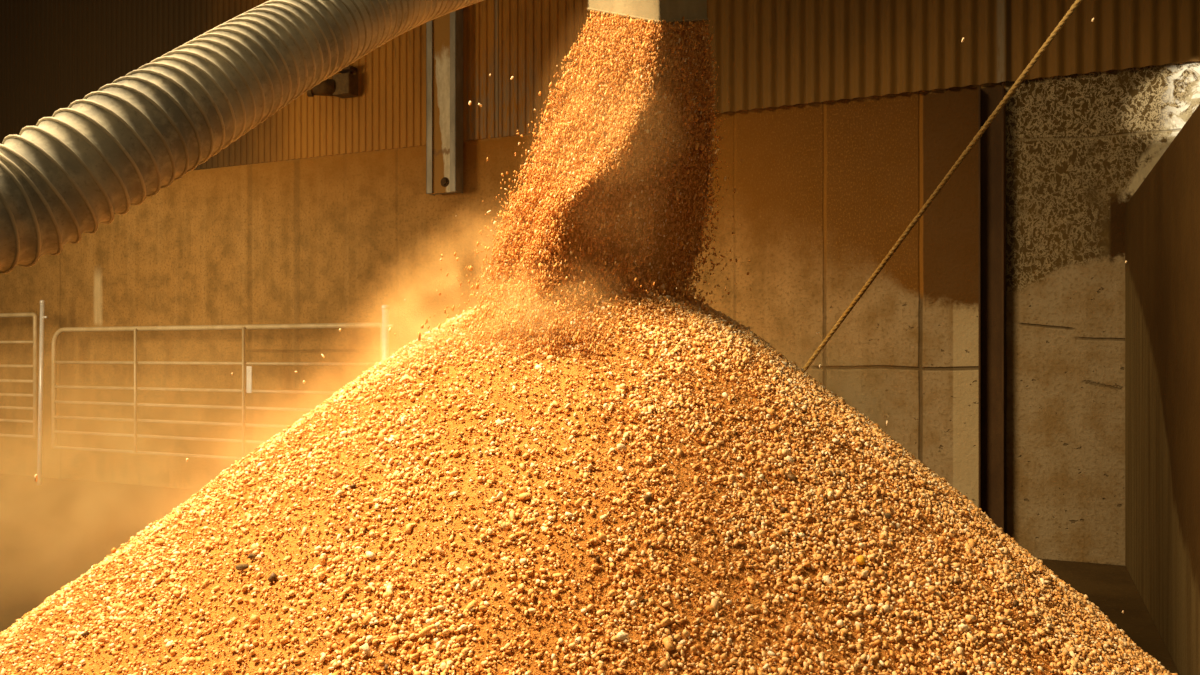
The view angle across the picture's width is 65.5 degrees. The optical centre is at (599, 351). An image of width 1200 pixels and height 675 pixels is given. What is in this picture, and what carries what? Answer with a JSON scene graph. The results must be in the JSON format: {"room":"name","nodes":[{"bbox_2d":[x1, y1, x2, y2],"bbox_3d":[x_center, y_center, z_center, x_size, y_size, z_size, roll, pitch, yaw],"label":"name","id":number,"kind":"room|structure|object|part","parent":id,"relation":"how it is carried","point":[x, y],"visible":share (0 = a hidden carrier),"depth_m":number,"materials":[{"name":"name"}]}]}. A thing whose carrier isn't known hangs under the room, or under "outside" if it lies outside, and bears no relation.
{"room":"farm building","nodes":[
{"label":"farm building","id":0,"kind":"room"},
{"bbox_2d":[0,0,483,273],"bbox_3d":[-0.616,-0.424,2.395,4.940,3.572,0.904,0,0,-43],"label":"flexible hose","id":1,"kind":"object","parent":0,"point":[113,148],"visible":1,"depth_m":1.73,"materials":[{"name":"plastic"}]},
{"bbox_2d":[587,0,707,22],"bbox_3d":[0.205,-1.899,3.916,0.348,1.228,0.427,0,0,33],"label":"chute","id":2,"kind":"object","parent":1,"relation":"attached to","point":[656,10],"visible":1,"depth_m":3.75,"materials":[{"name":"metal"}]},
{"bbox_3d":[0.094,-1.900,3.744,0.287,1.227,0.187,0,0,0],"label":"panel","id":3,"kind":"part","parent":2,"relation":"part of","materials":[{"name":"metal"}]},
{"bbox_3d":[0.344,-1.900,3.827,0.229,1.227,0.353,0,0,0],"label":"panel","id":4,"kind":"part","parent":2,"relation":"part of","materials":[{"name":"metal"}]},
{"bbox_2d":[0,474,1179,674],"bbox_3d":[-4.500,1.500,7.750,25.000,0.200,20.500,0,0,0],"label":"floor","id":5,"kind":"structure","parent":0,"point":[52,532],"depth_m":6.82,"materials":[{"name":"concrete"}]},
{"bbox_2d":[37,300,47,484],"bbox_3d":[-5.860,0.427,9.809,0.142,1.946,0.049,0,0,24],"label":"gate post","id":6,"kind":"object","parent":5,"relation":"on","point":[42,302],"visible":1,"depth_m":9.80,"materials":[{"name":"metal"}]},
{"bbox_2d":[0,312,37,437],"bbox_3d":[-7.343,0.247,10.496,3.038,1.333,0.047,0,0,24],"label":"gate","id":7,"kind":"object","parent":6,"relation":"attached to","point":[34,366],"visible":1,"depth_m":9.90,"materials":[{"name":"silver metal"}]},
{"bbox_3d":[-7.343,0.738,10.496,2.992,0.030,0.028,0,0,24],"label":"rail","id":8,"kind":"part","parent":7,"relation":"part of","materials":[{"name":"silver metal"}]},
{"bbox_3d":[-7.343,0.599,10.496,2.992,0.030,0.028,0,0,24],"label":"rail","id":9,"kind":"part","parent":7,"relation":"part of","materials":[{"name":"silver metal"}]},
{"bbox_3d":[-7.343,0.460,10.496,2.992,0.030,0.028,0,0,24],"label":"rail","id":10,"kind":"part","parent":7,"relation":"part of","materials":[{"name":"silver metal"}]},
{"bbox_3d":[-7.343,0.310,10.496,2.992,0.030,0.028,0,0,24],"label":"rail","id":11,"kind":"part","parent":7,"relation":"part of","materials":[{"name":"silver metal"}]},
{"bbox_3d":[-7.343,0.150,10.496,2.992,0.030,0.028,0,0,24],"label":"rail","id":12,"kind":"part","parent":7,"relation":"part of","materials":[{"name":"silver metal"}]},
{"bbox_3d":[-7.343,-0.107,10.496,2.992,0.030,0.028,0,0,24],"label":"rail","id":13,"kind":"part","parent":7,"relation":"part of","materials":[{"name":"silver metal"}]},
{"bbox_3d":[-7.343,0.899,10.496,2.992,0.030,0.028,0,0,24],"label":"rail","id":14,"kind":"part","parent":7,"relation":"part of","materials":[{"name":"silver metal"}]},
{"bbox_2d":[382,305,392,359],"bbox_3d":[-1.823,0.498,7.999,0.104,1.805,0.067,0,0,24],"label":"gate post","id":15,"kind":"object","parent":5,"relation":"on","point":[385,308],"visible":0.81,"depth_m":7.98,"materials":[{"name":"metal"}]},
{"bbox_2d":[51,322,381,459],"bbox_3d":[-3.795,0.377,8.894,4.257,1.265,0.067,0,0,24],"label":"gate","id":16,"kind":"object","parent":15,"relation":"attached to","point":[54,362],"visible":0.78,"depth_m":8.98,"materials":[{"name":"metal"}]},
{"bbox_3d":[-3.791,0.995,8.903,4.211,0.030,0.028,0,0,24],"label":"rail","id":17,"kind":"part","parent":16,"relation":"part of","materials":[{"name":"silver metal"}]},
{"bbox_3d":[-3.791,0.832,8.903,4.211,0.030,0.028,0,0,24],"label":"rail","id":18,"kind":"part","parent":16,"relation":"part of","materials":[{"name":"silver metal"}]},
{"bbox_3d":[-3.791,0.678,8.903,4.211,0.030,0.028,0,0,24],"label":"rail","id":19,"kind":"part","parent":16,"relation":"part of","materials":[{"name":"silver metal"}]},
{"bbox_3d":[-3.791,0.520,8.903,4.211,0.030,0.028,0,0,24],"label":"rail","id":20,"kind":"part","parent":16,"relation":"part of","materials":[{"name":"silver metal"}]},
{"bbox_3d":[-3.791,0.362,8.903,4.211,0.030,0.028,0,0,24],"label":"rail","id":21,"kind":"part","parent":16,"relation":"part of","materials":[{"name":"silver metal"}]},
{"bbox_3d":[-3.791,0.107,8.903,4.211,0.030,0.028,0,0,24],"label":"rail","id":22,"kind":"part","parent":16,"relation":"part of","materials":[{"name":"silver metal"}]},
{"bbox_3d":[-3.247,0.255,8.644,0.060,0.250,0.012,0,0,24],"label":"latch plate","id":23,"kind":"part","parent":16,"relation":"part of","materials":[{"name":"metal"}]},
{"bbox_2d":[0,288,1177,674],"bbox_3d":[-0.178,0.526,4.006,5.249,1.807,5.229,0,0,0],"label":"heap","id":24,"kind":"object","parent":5,"relation":"on","point":[704,504],"visible":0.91,"depth_m":2.74,"materials":[{"name":"orange food"}]},
{"bbox_2d":[236,564,248,570],"bbox_3d":[-1.028,0.619,2.682,0.035,0.017,0.019,0,0,-6],"label":"clod","id":25,"kind":"object","parent":24,"relation":"on","point":[239,567],"visible":1,"depth_m":2.68,"materials":[{"name":"brown soil"}]},
{"bbox_2d":[248,553,255,558],"bbox_3d":[-1.013,0.594,2.714,0.019,0.017,0.017,0,0,5],"label":"clod","id":26,"kind":"object","parent":24,"relation":"on","point":[251,555],"visible":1,"depth_m":2.71,"materials":[{"name":"brown soil"}]},
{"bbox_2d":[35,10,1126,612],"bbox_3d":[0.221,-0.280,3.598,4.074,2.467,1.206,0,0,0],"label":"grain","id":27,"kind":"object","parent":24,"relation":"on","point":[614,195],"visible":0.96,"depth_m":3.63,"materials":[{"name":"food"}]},
{"bbox_2d":[856,555,865,564],"bbox_3d":[0.744,0.593,2.658,0.027,0.028,0.026,0,0,-31],"label":"yellow pellet","id":28,"kind":"object","parent":24,"relation":"on","point":[861,559],"visible":1,"depth_m":2.65,"materials":[{"name":"yellow food"}]},
{"bbox_2d":[884,512,891,518],"bbox_3d":[0.895,0.509,2.902,0.021,0.019,0.027,0,0,29],"label":"clod","id":29,"kind":"object","parent":24,"relation":"on","point":[887,515],"visible":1,"depth_m":2.89,"materials":[{"name":"brown soil"}]},
{"bbox_2d":[979,83,1003,531],"bbox_3d":[2.675,-0.207,6.381,0.158,3.215,0.108,0,0,24],"label":"steel column","id":30,"kind":"structure","parent":5,"relation":"on","point":[991,142],"depth_m":6.40,"materials":[{"name":"black metal"}]},
{"bbox_2d":[0,0,1199,565],"bbox_3d":[-3.973,-1.700,9.537,24.326,6.200,0.292,0,0,24],"label":"wall","id":31,"kind":"structure","parent":0,"point":[825,191],"depth_m":7.09,"materials":[{"name":"concrete"}]},
{"bbox_2d":[307,65,357,98],"bbox_3d":[-2.451,-2.472,8.555,0.456,0.268,0.198,0,0,-1],"label":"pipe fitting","id":32,"kind":"object","parent":31,"relation":"attached to","point":[344,85],"visible":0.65,"depth_m":8.50,"materials":[{"name":"metal"}]},
{"bbox_2d":[426,8,462,195],"bbox_3d":[-1.351,-2.978,8.114,0.303,3.200,0.125,0,0,24],"label":"metal beam","id":33,"kind":"structure","parent":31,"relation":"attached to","point":[444,34],"depth_m":8.08,"materials":[{"name":"metal"}]},
{"bbox_2d":[802,0,1082,372],"bbox_3d":[1.560,-0.620,4.714,3.075,4.006,0.026,0,0,32],"label":"rope","id":34,"kind":"object","parent":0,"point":[1075,5],"visible":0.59,"depth_m":4.61,"materials":[{"name":"brown fabric"}]},
{"bbox_2d":[1125,104,1199,674],"bbox_3d":[2.944,0.220,4.743,0.220,2.360,2.883,0,0,24],"label":"wall","id":35,"kind":"structure","parent":0,"point":[1162,217],"depth_m":4.36,"materials":[{"name":"brown concrete"}]}
]}

